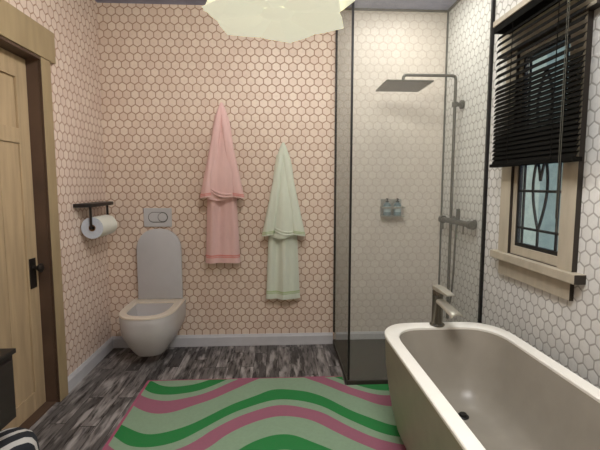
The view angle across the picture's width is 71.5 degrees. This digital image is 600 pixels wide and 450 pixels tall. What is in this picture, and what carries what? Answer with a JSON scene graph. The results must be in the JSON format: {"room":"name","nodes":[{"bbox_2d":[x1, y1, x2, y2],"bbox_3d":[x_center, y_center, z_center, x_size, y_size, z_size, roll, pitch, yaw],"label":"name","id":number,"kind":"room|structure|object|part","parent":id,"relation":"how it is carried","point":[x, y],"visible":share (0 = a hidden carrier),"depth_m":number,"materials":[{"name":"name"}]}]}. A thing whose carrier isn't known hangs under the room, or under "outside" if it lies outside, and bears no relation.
{"room":"bathroom","nodes":[
{"label":"bathroom","id":0,"kind":"room"},
{"bbox_2d":[5,0,111,375],"bbox_3d":[-1.568,-0.158,1.414,0.160,2.800,4.007,0,6,-3],"label":"wall","id":1,"kind":"structure","parent":0,"point":[75,75],"depth_m":2.95,"materials":[{"name":"pink tile"}]},
{"bbox_2d":[0,348,15,430],"bbox_3d":[-1.342,0.733,1.470,0.291,0.315,0.742,0,6,-3],"label":"vanity cabinet","id":2,"kind":"object","parent":1,"relation":"attached to","point":[7,391],"visible":1,"depth_m":1.77,"materials":[{"name":"black wood"}]},
{"bbox_2d":[0,0,68,429],"bbox_3d":[-1.583,0.013,2.179,0.171,2.311,1.036,0,6,-3],"label":"door","id":3,"kind":"structure","parent":1,"relation":"in","point":[32,322],"depth_m":2.46,"materials":[{"name":"beige wood"}]},
{"bbox_3d":[-1.598,-0.873,2.085,0.014,0.123,0.528,0,6,-3],"label":"rail","id":4,"kind":"part","parent":3,"relation":"part of","materials":[{"name":"brown wood"}]},
{"bbox_3d":[-1.598,-0.486,2.122,0.014,0.085,0.528,0,6,-3],"label":"rail","id":5,"kind":"part","parent":3,"relation":"part of","materials":[{"name":"brown wood"}]},
{"bbox_3d":[-1.603,0.298,2.198,0.005,1.488,0.523,0,6,-3],"label":"plank panel","id":6,"kind":"part","parent":3,"relation":"part of","materials":[{"name":"brown wood"}]},
{"bbox_3d":[-1.600,1.098,2.276,0.014,0.117,0.528,0,6,-3],"label":"rail","id":7,"kind":"part","parent":3,"relation":"part of","materials":[{"name":"brown wood"}]},
{"bbox_3d":[-1.605,0.290,2.507,0.006,0.181,0.063,0,6,-3],"label":"knob plate","id":8,"kind":"part","parent":3,"relation":"part of","materials":[{"name":"black metal"}]},
{"bbox_3d":[-1.574,0.258,2.509,0.056,0.056,0.056,0,6,-3],"label":"knob","id":9,"kind":"part","parent":3,"relation":"part of","materials":[{"name":"black metal"}]},
{"bbox_3d":[-1.538,0.065,2.602,0.025,2.126,0.102,0,6,-3],"label":"casing","id":10,"kind":"part","parent":3,"relation":"part of","materials":[{"name":"brown wood"}]},
{"bbox_2d":[68,337,113,392],"bbox_3d":[-1.565,1.032,3.136,0.018,0.098,0.779,0,6,-3],"label":"baseboard","id":11,"kind":"structure","parent":1,"relation":"attached to","point":[77,375],"depth_m":3.08,"materials":[{"name":"white paint"}]},
{"bbox_2d":[73,201,113,229],"bbox_3d":[-1.521,-0.075,3.114,0.114,0.185,0.465,0,6,-3],"label":"toilet paper holder","id":12,"kind":"object","parent":1,"relation":"attached to","point":[90,205],"visible":0.78,"depth_m":2.96,"materials":[{"name":"black metal"}]},
{"bbox_3d":[-1.482,-0.054,2.952,0.017,0.150,0.017,0,6,-3],"label":"bracket arm","id":13,"kind":"part","parent":12,"relation":"part of","materials":[{"name":"black metal"}]},
{"bbox_2d":[73,201,113,207],"bbox_3d":[-1.521,-0.154,3.106,0.114,0.025,0.465,0,6,-3],"label":"shelf","id":14,"kind":"object","parent":12,"relation":"attached to","point":[102,203],"depth_m":2.96,"materials":[{"name":"black metal"}]},
{"bbox_2d":[81,215,116,238],"bbox_3d":[-1.490,0.009,3.104,0.154,0.154,0.267,0,6,-3],"label":"toilet paper roll","id":15,"kind":"object","parent":12,"relation":"hanging from","point":[104,225],"visible":0.99,"depth_m":2.98,"materials":[{"name":"paper"}]},
{"bbox_2d":[29,344,346,449],"bbox_3d":[-0.083,1.279,1.633,3.137,0.100,4.327,0,6,-3],"label":"floor","id":16,"kind":"structure","parent":0,"point":[88,416],"depth_m":3.04,"materials":[{"name":"grey wood"}]},
{"bbox_2d":[0,427,39,449],"bbox_3d":[-1.355,1.083,1.930,0.256,0.230,0.257,0,6,-3],"label":"pouf","id":17,"kind":"object","parent":16,"relation":"on","point":[17,438],"visible":0.99,"depth_m":1.92,"materials":[{"name":"fabric"}]},
{"bbox_2d":[102,376,405,449],"bbox_3d":[-0.050,1.187,2.005,1.938,0.011,1.962,0,6,-3],"label":"rug","id":18,"kind":"object","parent":16,"relation":"on","point":[320,412],"visible":0.85,"depth_m":2.48,"materials":[{"name":"multicoloured fabric"}]},
{"bbox_2d":[385,322,599,449],"bbox_3d":[0.838,0.939,1.556,0.695,0.570,1.822,0,6,-3],"label":"bathtub","id":19,"kind":"object","parent":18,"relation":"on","point":[455,385],"visible":1,"depth_m":1.98,"materials":[{"name":"ceramic"}]},
{"bbox_2d":[429,285,462,326],"bbox_3d":[0.802,0.463,2.308,0.084,0.228,0.219,-2,6,-16],"label":"tub faucet","id":20,"kind":"object","parent":19,"relation":"on","point":[439,304],"visible":1,"depth_m":2.34,"materials":[{"name":"silver metal"}]},
{"bbox_3d":[0.795,0.364,2.317,0.056,0.032,0.145,-1,6,-15],"label":"lever","id":21,"kind":"part","parent":20,"relation":"part of","materials":[{"name":"silver metal"}]},
{"bbox_3d":[0.810,0.452,2.276,0.074,0.068,0.155,-2,6,-16],"label":"spout","id":22,"kind":"part","parent":20,"relation":"part of","materials":[{"name":"silver metal"}]},
{"bbox_2d":[333,339,387,384],"bbox_3d":[0.761,1.051,3.282,0.917,0.036,0.774,0,6,-3],"label":"shower tray","id":23,"kind":"object","parent":16,"relation":"on","point":[367,356],"visible":0.49,"depth_m":3.20,"materials":[{"name":"grey stone"}]},
{"bbox_2d":[333,0,495,379],"bbox_3d":[0.774,-0.343,3.149,0.932,2.764,0.769,0,6,-3],"label":"screen","id":24,"kind":"object","parent":23,"relation":"on","point":[493,2],"visible":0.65,"depth_m":2.80,"materials":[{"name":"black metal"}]},
{"bbox_3d":[0.336,-0.305,2.753,0.014,2.764,0.014,0,6,-3],"label":"corner post","id":25,"kind":"part","parent":24,"relation":"part of","materials":[{"name":"black metal"}]},
{"bbox_2d":[97,3,446,338],"bbox_3d":[-0.192,-0.366,3.563,3.137,2.800,0.160,0,6,-3],"label":"wall","id":26,"kind":"structure","parent":0,"point":[166,70],"depth_m":3.46,"materials":[{"name":"pink tile"}]},
{"bbox_2d":[119,229,185,356],"bbox_3d":[-1.162,0.517,3.239,0.418,0.933,0.551,0,6,-3],"label":"toilet","id":27,"kind":"object","parent":26,"relation":"attached to","point":[149,323],"visible":1,"depth_m":3.41,"materials":[{"name":"grey ceramic"}]},
{"bbox_3d":[-1.162,0.648,3.248,0.418,0.015,0.545,0,6,-3],"label":"seat","id":28,"kind":"part","parent":27,"relation":"part of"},
{"bbox_3d":[-1.163,0.819,3.269,0.416,0.327,0.549,0,6,-3],"label":"bowl","id":29,"kind":"part","parent":27,"relation":"part of","materials":[{"name":"grey ceramic"}]},
{"bbox_3d":[-1.162,0.322,3.453,0.360,0.586,0.028,0,6,-3],"label":"lid","id":30,"kind":"part","parent":27,"relation":"part of","materials":[{"name":"grey plastic"}]},
{"bbox_2d":[143,208,171,226],"bbox_3d":[-1.178,-0.062,3.447,0.228,0.156,0.024,0,6,-3],"label":"flush plate","id":31,"kind":"object","parent":26,"relation":"attached to","point":[153,217],"visible":1,"depth_m":3.44,"materials":[{"name":"grey plastic"}]},
{"bbox_2d":[112,331,384,347],"bbox_3d":[-0.189,0.986,3.605,2.817,0.100,0.018,0,6,-3],"label":"baseboard","id":32,"kind":"structure","parent":26,"relation":"attached to","point":[324,337],"depth_m":3.59,"materials":[{"name":"white paint"}]},
{"bbox_2d":[380,199,404,216],"bbox_3d":[0.778,-0.145,3.513,0.190,0.145,0.085,0,6,-3],"label":"caddy","id":33,"kind":"object","parent":26,"relation":"attached to","point":[391,201],"visible":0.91,"depth_m":3.54,"materials":[{"name":"metal"}]},
{"bbox_2d":[383,198,390,215],"bbox_3d":[0.733,-0.152,3.509,0.064,0.144,0.064,0,6,-3],"label":"pump bottle","id":34,"kind":"object","parent":33,"relation":"on","point":[386,212],"visible":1,"depth_m":3.49,"materials":[{"name":"black metal"}]},
{"bbox_2d":[380,215,404,216],"bbox_3d":[0.778,-0.076,3.517,0.190,0.008,0.079,0,6,-3],"label":"shelf","id":35,"kind":"object","parent":33,"relation":"attached to","point":[380,215],"depth_m":3.48,"materials":[{"name":"metal"}]},
{"bbox_3d":[0.778,-0.148,3.510,0.190,0.014,0.079,0,6,-3],"label":"guard rail","id":36,"kind":"part","parent":33,"relation":"part of","materials":[{"name":"metal"}]},
{"bbox_2d":[393,198,400,215],"bbox_3d":[0.821,-0.153,3.514,0.064,0.144,0.064,0,6,-3],"label":"pump bottle","id":37,"kind":"object","parent":33,"relation":"on","point":[396,212],"visible":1,"depth_m":3.49,"materials":[{"name":"black metal"}]},
{"bbox_2d":[344,8,447,12],"bbox_3d":[0.763,-1.748,3.392,0.916,0.014,0.014,0,6,-3],"label":"trim","id":38,"kind":"structure","parent":26,"relation":"attached to","point":[355,9],"depth_m":3.39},
{"bbox_2d":[438,12,448,284],"bbox_3d":[1.213,-0.407,3.547,0.012,2.688,0.012,0,6,-3],"label":"trim","id":39,"kind":"structure","parent":26,"relation":"attached to","point":[447,12],"depth_m":3.52,"materials":[{"name":"black metal"}]},
{"bbox_2d":[95,0,456,9],"bbox_3d":[-0.081,-1.608,1.352,3.137,0.100,4.327,0,6,-3],"label":"ceiling","id":40,"kind":"structure","parent":0,"point":[380,4],"depth_m":3.28,"materials":[{"name":"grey paint"}]},
{"bbox_2d":[202,0,354,42],"bbox_3d":[-0.099,-1.240,1.776,0.655,0.714,0.646,0,6,-3],"label":"pendant lamp","id":41,"kind":"object","parent":40,"relation":"hanging from","point":[289,21],"visible":1,"depth_m":1.81,"materials":[{"name":"beige paper"}]},
{"bbox_2d":[440,0,599,388],"bbox_3d":[1.349,-0.171,1.568,0.050,2.800,4.007,0,6,-3],"label":"wall","id":42,"kind":"structure","parent":0,"point":[567,332],"depth_m":2.71,"materials":[{"name":"white tile"}]},
{"bbox_2d":[376,73,476,318],"bbox_3d":[0.922,-0.185,3.120,0.637,1.888,0.550,0,6,-3],"label":"fitting","id":43,"kind":"object","parent":42,"relation":"attached to","point":[390,85],"visible":0.89,"depth_m":3.14,"materials":[{"name":"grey metal"}]},
{"bbox_3d":[1.164,-0.048,3.403,0.062,0.061,0.040,0,6,-3],"label":"mixer knob","id":44,"kind":"part","parent":43,"relation":"part of","materials":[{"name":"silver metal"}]},
{"bbox_3d":[1.191,0.001,2.901,0.062,0.061,0.050,0,6,-3],"label":"mixer knob","id":45,"kind":"part","parent":43,"relation":"part of","materials":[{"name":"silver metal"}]},
{"bbox_2d":[448,0,460,11],"bbox_3d":[1.232,-1.716,3.064,0.014,0.014,0.693,0,6,-3],"label":"trim","id":46,"kind":"structure","parent":42,"relation":"attached to","point":[457,1],"depth_m":3.29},
{"bbox_2d":[490,0,599,300],"bbox_3d":[1.282,-0.429,2.225,0.103,1.532,0.800,0,6,-3],"label":"window","id":47,"kind":"structure","parent":42,"relation":"in","point":[554,272],"depth_m":2.14,"materials":[{"name":"beige wood"}]},
{"bbox_3d":[1.260,-0.423,2.509,0.028,1.180,0.109,0,6,-3],"label":"casing","id":48,"kind":"part","parent":47,"relation":"part of","materials":[{"name":"beige wood"}]},
{"bbox_3d":[1.259,0.214,2.282,0.058,0.045,0.762,0,6,-3],"label":"sill","id":49,"kind":"part","parent":47,"relation":"part of","materials":[{"name":"beige wood"}]},
{"bbox_2d":[489,0,589,231],"bbox_3d":[1.204,-0.577,2.149,0.103,1.167,0.736,0,6,-3],"label":"blind","id":50,"kind":"object","parent":47,"relation":"attached to","point":[556,142],"visible":1,"depth_m":2.08,"materials":[{"name":"black wood"}]},
{"bbox_3d":[1.156,-0.725,2.300,0.004,0.762,0.004,0,6,-3],"label":"ladder cord","id":51,"kind":"part","parent":50,"relation":"part of","materials":[{"name":"black fabric"}]},
{"bbox_3d":[1.192,-0.323,2.177,0.048,0.020,0.720,0,6,-3],"label":"rail","id":52,"kind":"part","parent":50,"relation":"part of","materials":[{"name":"black wood"}]},
{"bbox_3d":[1.176,-0.689,1.922,0.004,0.762,0.004,0,6,-3],"label":"ladder cord","id":53,"kind":"part","parent":50,"relation":"part of","materials":[{"name":"black fabric"}]},
{"bbox_3d":[1.173,-0.552,1.866,0.003,1.049,0.007,0,6,-3],"label":"pull cord","id":54,"kind":"part","parent":50,"relation":"part of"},
{"bbox_3d":[1.173,-0.533,1.856,0.003,1.085,0.007,0,6,-3],"label":"pull cord","id":55,"kind":"part","parent":50,"relation":"part of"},
{"bbox_3d":[1.296,-0.405,2.233,0.035,1.193,0.446,0,6,-3],"label":"sash","id":56,"kind":"part","parent":47,"relation":"part of","materials":[{"name":"beige wood"}]},
{"bbox_3d":[1.297,-0.404,2.228,0.020,1.093,0.396,0,6,-3],"label":"glazing frame","id":57,"kind":"part","parent":47,"relation":"part of","materials":[{"name":"black metal"}]},
{"bbox_3d":[1.264,-0.991,2.169,0.050,0.016,0.800,0,6,-3],"label":"molding","id":58,"kind":"part","parent":47,"relation":"part of","materials":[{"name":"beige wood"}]},
{"bbox_3d":[1.289,-0.369,1.958,0.028,1.180,0.106,0,6,-3],"label":"casing","id":59,"kind":"part","parent":47,"relation":"part of","materials":[{"name":"beige wood"}]},
{"bbox_3d":[4.685,4.245,2.423,6.424,0.150,15.500,0,6,-3],"label":"ground","id":60,"kind":"structure","parent":0,"visible":0},
{"bbox_2d":[520,46,569,250],"bbox_3d":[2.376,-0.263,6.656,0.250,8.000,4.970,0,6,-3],"label":"window pane","id":61,"kind":"structure","parent":60,"relation":"on","point":[548,222],"depth_m":4.18,"materials":[{"name":"clear glass"}]},
{"bbox_3d":[-0.635,-0.959,3.380,0.028,0.034,0.041,0,6,-3],"label":"wall hook","id":62,"kind":"object","parent":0,"visible":0},
{"bbox_2d":[200,103,243,263],"bbox_3d":[-0.633,-0.334,3.388,0.362,1.300,0.140,0,6,-3],"label":"towel","id":63,"kind":"object","parent":62,"relation":"hanging from","point":[221,186],"visible":1,"depth_m":3.35,"materials":[{"name":"pink fabric"}]},
{"bbox_2d":[207,103,232,200],"bbox_3d":[-0.633,-0.591,3.372,0.262,0.786,0.118,0,6,-3],"label":"drape","id":64,"kind":"object","parent":63,"relation":"hanging from","point":[220,155],"depth_m":3.34,"materials":[{"name":"pink fabric"}]},
{"bbox_3d":[-0.138,-0.650,3.437,0.028,0.034,0.041,0,6,-3],"label":"wall hook","id":65,"kind":"object","parent":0,"visible":0},
{"bbox_2d":[262,142,304,299],"bbox_3d":[-0.136,-0.026,3.444,0.362,1.297,0.140,0,6,-3],"label":"towel","id":66,"kind":"object","parent":65,"relation":"hanging from","point":[283,222],"visible":1,"depth_m":3.41,"materials":[{"name":"green fabric"}]},
{"bbox_2d":[270,142,293,238],"bbox_3d":[-0.136,-0.282,3.421,0.262,0.783,0.132,0,6,-3],"label":"drape","id":67,"kind":"object","parent":66,"relation":"hanging from","point":[282,190],"depth_m":3.39,"materials":[{"name":"green fabric"}]}
]}

